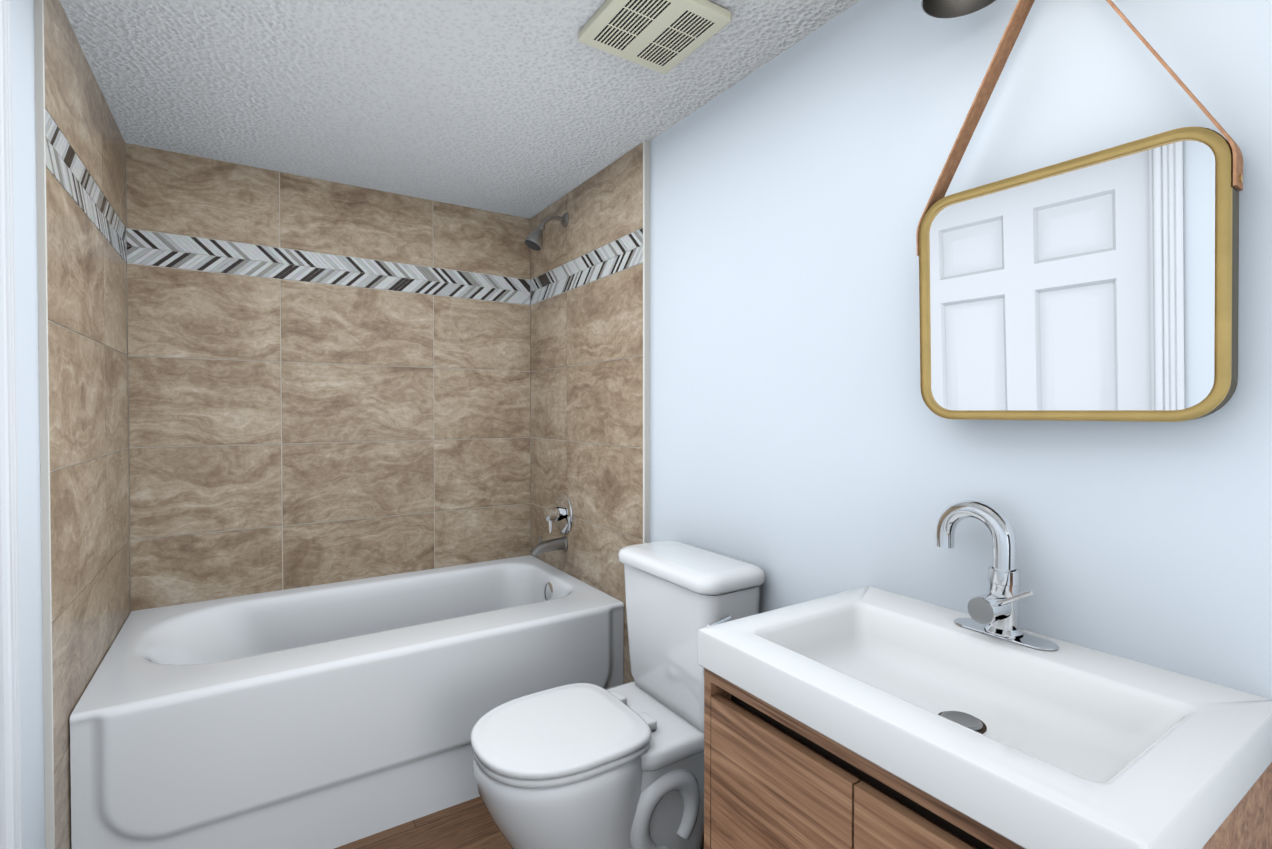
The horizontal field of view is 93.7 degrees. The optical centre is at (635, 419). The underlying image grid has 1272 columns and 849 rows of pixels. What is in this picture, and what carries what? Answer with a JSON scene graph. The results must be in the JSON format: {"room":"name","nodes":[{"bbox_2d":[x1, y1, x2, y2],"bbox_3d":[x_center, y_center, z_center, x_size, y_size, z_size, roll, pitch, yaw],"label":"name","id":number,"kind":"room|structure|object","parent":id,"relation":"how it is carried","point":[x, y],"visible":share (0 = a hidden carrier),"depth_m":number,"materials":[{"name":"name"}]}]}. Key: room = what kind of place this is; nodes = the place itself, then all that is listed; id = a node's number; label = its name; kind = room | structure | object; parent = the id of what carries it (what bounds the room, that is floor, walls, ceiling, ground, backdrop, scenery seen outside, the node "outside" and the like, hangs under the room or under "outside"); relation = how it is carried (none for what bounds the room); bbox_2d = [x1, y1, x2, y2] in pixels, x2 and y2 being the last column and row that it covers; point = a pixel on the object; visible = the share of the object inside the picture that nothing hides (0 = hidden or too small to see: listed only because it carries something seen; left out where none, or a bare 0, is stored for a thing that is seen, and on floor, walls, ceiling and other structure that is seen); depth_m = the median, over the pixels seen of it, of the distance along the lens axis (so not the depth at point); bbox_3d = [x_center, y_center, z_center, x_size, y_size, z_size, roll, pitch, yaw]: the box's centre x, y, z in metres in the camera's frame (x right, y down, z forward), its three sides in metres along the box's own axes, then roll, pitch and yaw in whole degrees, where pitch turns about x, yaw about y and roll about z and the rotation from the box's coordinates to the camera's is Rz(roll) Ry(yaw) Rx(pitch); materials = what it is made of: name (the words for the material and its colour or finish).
{"room":"bathroom","nodes":[
{"label":"bathroom","id":0,"kind":"room"},
{"bbox_2d":[11,0,44,848],"bbox_3d":[-0.106,0.158,-0.626,0.120,2.190,6.760,-1,1,-33],"label":"wall","id":1,"kind":"structure","parent":0,"point":[27,387],"depth_m":1.19,"materials":[{"name":"paint"}]},
{"bbox_2d":[0,0,22,848],"bbox_3d":[-0.923,0.165,0.647,0.144,2.143,0.991,-1,1,-33],"label":"door frame","id":2,"kind":"structure","parent":1,"relation":"attached to","point":[11,831],"depth_m":1.05,"materials":[{"name":"paint"}]},
{"bbox_2d":[44,0,130,848],"bbox_3d":[-1.531,0.127,1.691,0.012,2.190,1.000,-1,1,-33],"label":"tile","id":3,"kind":"structure","parent":1,"relation":"attached to","point":[87,347],"depth_m":1.53,"materials":[{"name":"tile"}]},
{"bbox_2d":[34,0,649,848],"bbox_3d":[-0.608,0.127,1.688,1.558,2.190,0.011,-1,1,-33],"label":"tile trim","id":4,"kind":"structure","parent":1,"relation":"attached to","point":[44,414],"depth_m":1.27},
{"bbox_2d":[125,153,530,603],"bbox_3d":[-1.191,0.115,2.593,1.860,2.190,0.118,-1,1,-33],"label":"wall","id":5,"kind":"structure","parent":0,"point":[530,371],"depth_m":2.95,"materials":[{"name":"tile"}]},
{"bbox_2d":[125,143,530,610],"bbox_3d":[-1.162,-0.085,2.531,1.524,1.790,0.012,-1,1,-33],"label":"tile","id":6,"kind":"structure","parent":5,"relation":"attached to","point":[328,381],"depth_m":2.42,"materials":[{"name":"tile"}]},
{"bbox_2d":[59,0,859,218],"bbox_3d":[0.600,-0.973,-0.183,1.860,0.060,6.760,-1,1,-33],"label":"ceiling","id":7,"kind":"structure","parent":0,"point":[529,109],"depth_m":1.73,"materials":[{"name":"white paint"}]},
{"bbox_2d":[578,0,731,73],"bbox_3d":[0.041,-0.954,1.451,0.274,0.021,0.274,-1,1,-33],"label":"ceiling vent","id":8,"kind":"object","parent":7,"relation":"in","point":[664,36],"visible":1,"depth_m":1.44,"materials":[{"name":"beige plastic"}]},
{"bbox_2d":[334,796,703,848],"bbox_3d":[0.600,1.277,-0.153,1.860,0.060,6.760,-1,1,-33],"label":"floor","id":9,"kind":"structure","parent":0,"point":[469,824],"depth_m":1.76,"materials":[{"name":"brown wood"}]},
{"bbox_2d":[70,555,623,848],"bbox_3d":[-0.917,0.949,2.168,1.518,0.533,0.882,-1,1,-33],"label":"bathtub","id":10,"kind":"object","parent":9,"relation":"on","point":[331,715],"visible":0.9,"depth_m":1.75,"materials":[{"name":"white ceramic"}]},
{"bbox_2d":[471,540,764,848],"bbox_3d":[-0.061,0.809,1.595,0.736,0.828,0.464,-1,1,-33],"label":"toilet","id":11,"kind":"object","parent":9,"relation":"on","point":[582,766],"visible":0.98,"depth_m":1.52,"materials":[{"name":"white ceramic"}]},
{"bbox_2d":[697,586,1271,848],"bbox_3d":[0.498,0.809,0.965,0.498,0.845,0.661,-1,1,-33],"label":"bathroom vanity","id":12,"kind":"object","parent":9,"relation":"on","point":[868,717],"visible":1,"depth_m":0.86,"materials":[{"name":"white ceramic"}]},
{"bbox_2d":[936,499,1058,650],"bbox_3d":[0.627,0.268,1.070,0.105,0.234,0.211,-1,1,-33],"label":"faucet","id":13,"kind":"object","parent":12,"relation":"on","point":[994,611],"visible":1,"depth_m":1.05,"materials":[{"name":"silver metal"}]},
{"bbox_2d":[650,0,1271,699],"bbox_3d":[1.301,0.146,0.287,0.120,2.190,6.760,-1,1,-33],"label":"wall","id":14,"kind":"structure","parent":0,"point":[806,444],"depth_m":1.26,"materials":[{"name":"paint"}]},
{"bbox_2d":[530,142,642,683],"bbox_3d":[-0.243,0.116,2.527,0.012,2.190,1.000,-1,1,-33],"label":"tile","id":15,"kind":"structure","parent":14,"relation":"attached to","point":[586,288],"depth_m":2.41,"materials":[{"name":"tile"}]},
{"bbox_2d":[525,213,568,250],"bbox_3d":[-0.386,-0.808,2.551,0.188,0.182,0.078,-1,1,-33],"label":"shower head","id":16,"kind":"object","parent":15,"relation":"attached to","point":[534,240],"depth_m":2.52,"materials":[{"name":"silver metal"}]},
{"bbox_2d":[530,536,567,557],"bbox_3d":[-0.382,0.550,2.583,0.166,0.089,0.060,-1,1,-33],"label":"tub spout","id":17,"kind":"object","parent":15,"relation":"attached to","point":[537,550],"visible":1,"depth_m":2.57,"materials":[{"name":"silver metal"}]},
{"bbox_2d":[544,493,572,533],"bbox_3d":[-0.357,0.417,2.615,0.088,0.180,0.180,-1,1,-33],"label":"tub valve","id":18,"kind":"object","parent":15,"relation":"attached to","point":[560,513],"visible":1,"depth_m":2.59,"materials":[{"name":"silver metal"}]},
{"bbox_2d":[921,0,995,18],"bbox_3d":[0.661,-0.844,0.953,0.212,0.218,0.480,-1,1,-33],"label":"sconce","id":19,"kind":"object","parent":14,"relation":"attached to","point":[944,9],"visible":1,"depth_m":1.09,"materials":[{"name":"silver metal"}]},
{"bbox_2d":[916,0,1242,421],"bbox_3d":[0.699,-0.389,1.004,0.095,0.782,0.458,-1,1,-33],"label":"mirror","id":20,"kind":"object","parent":14,"relation":"attached to","point":[1102,285],"visible":0.96,"depth_m":0.96,"materials":[{"name":"gold metal"}]}
]}

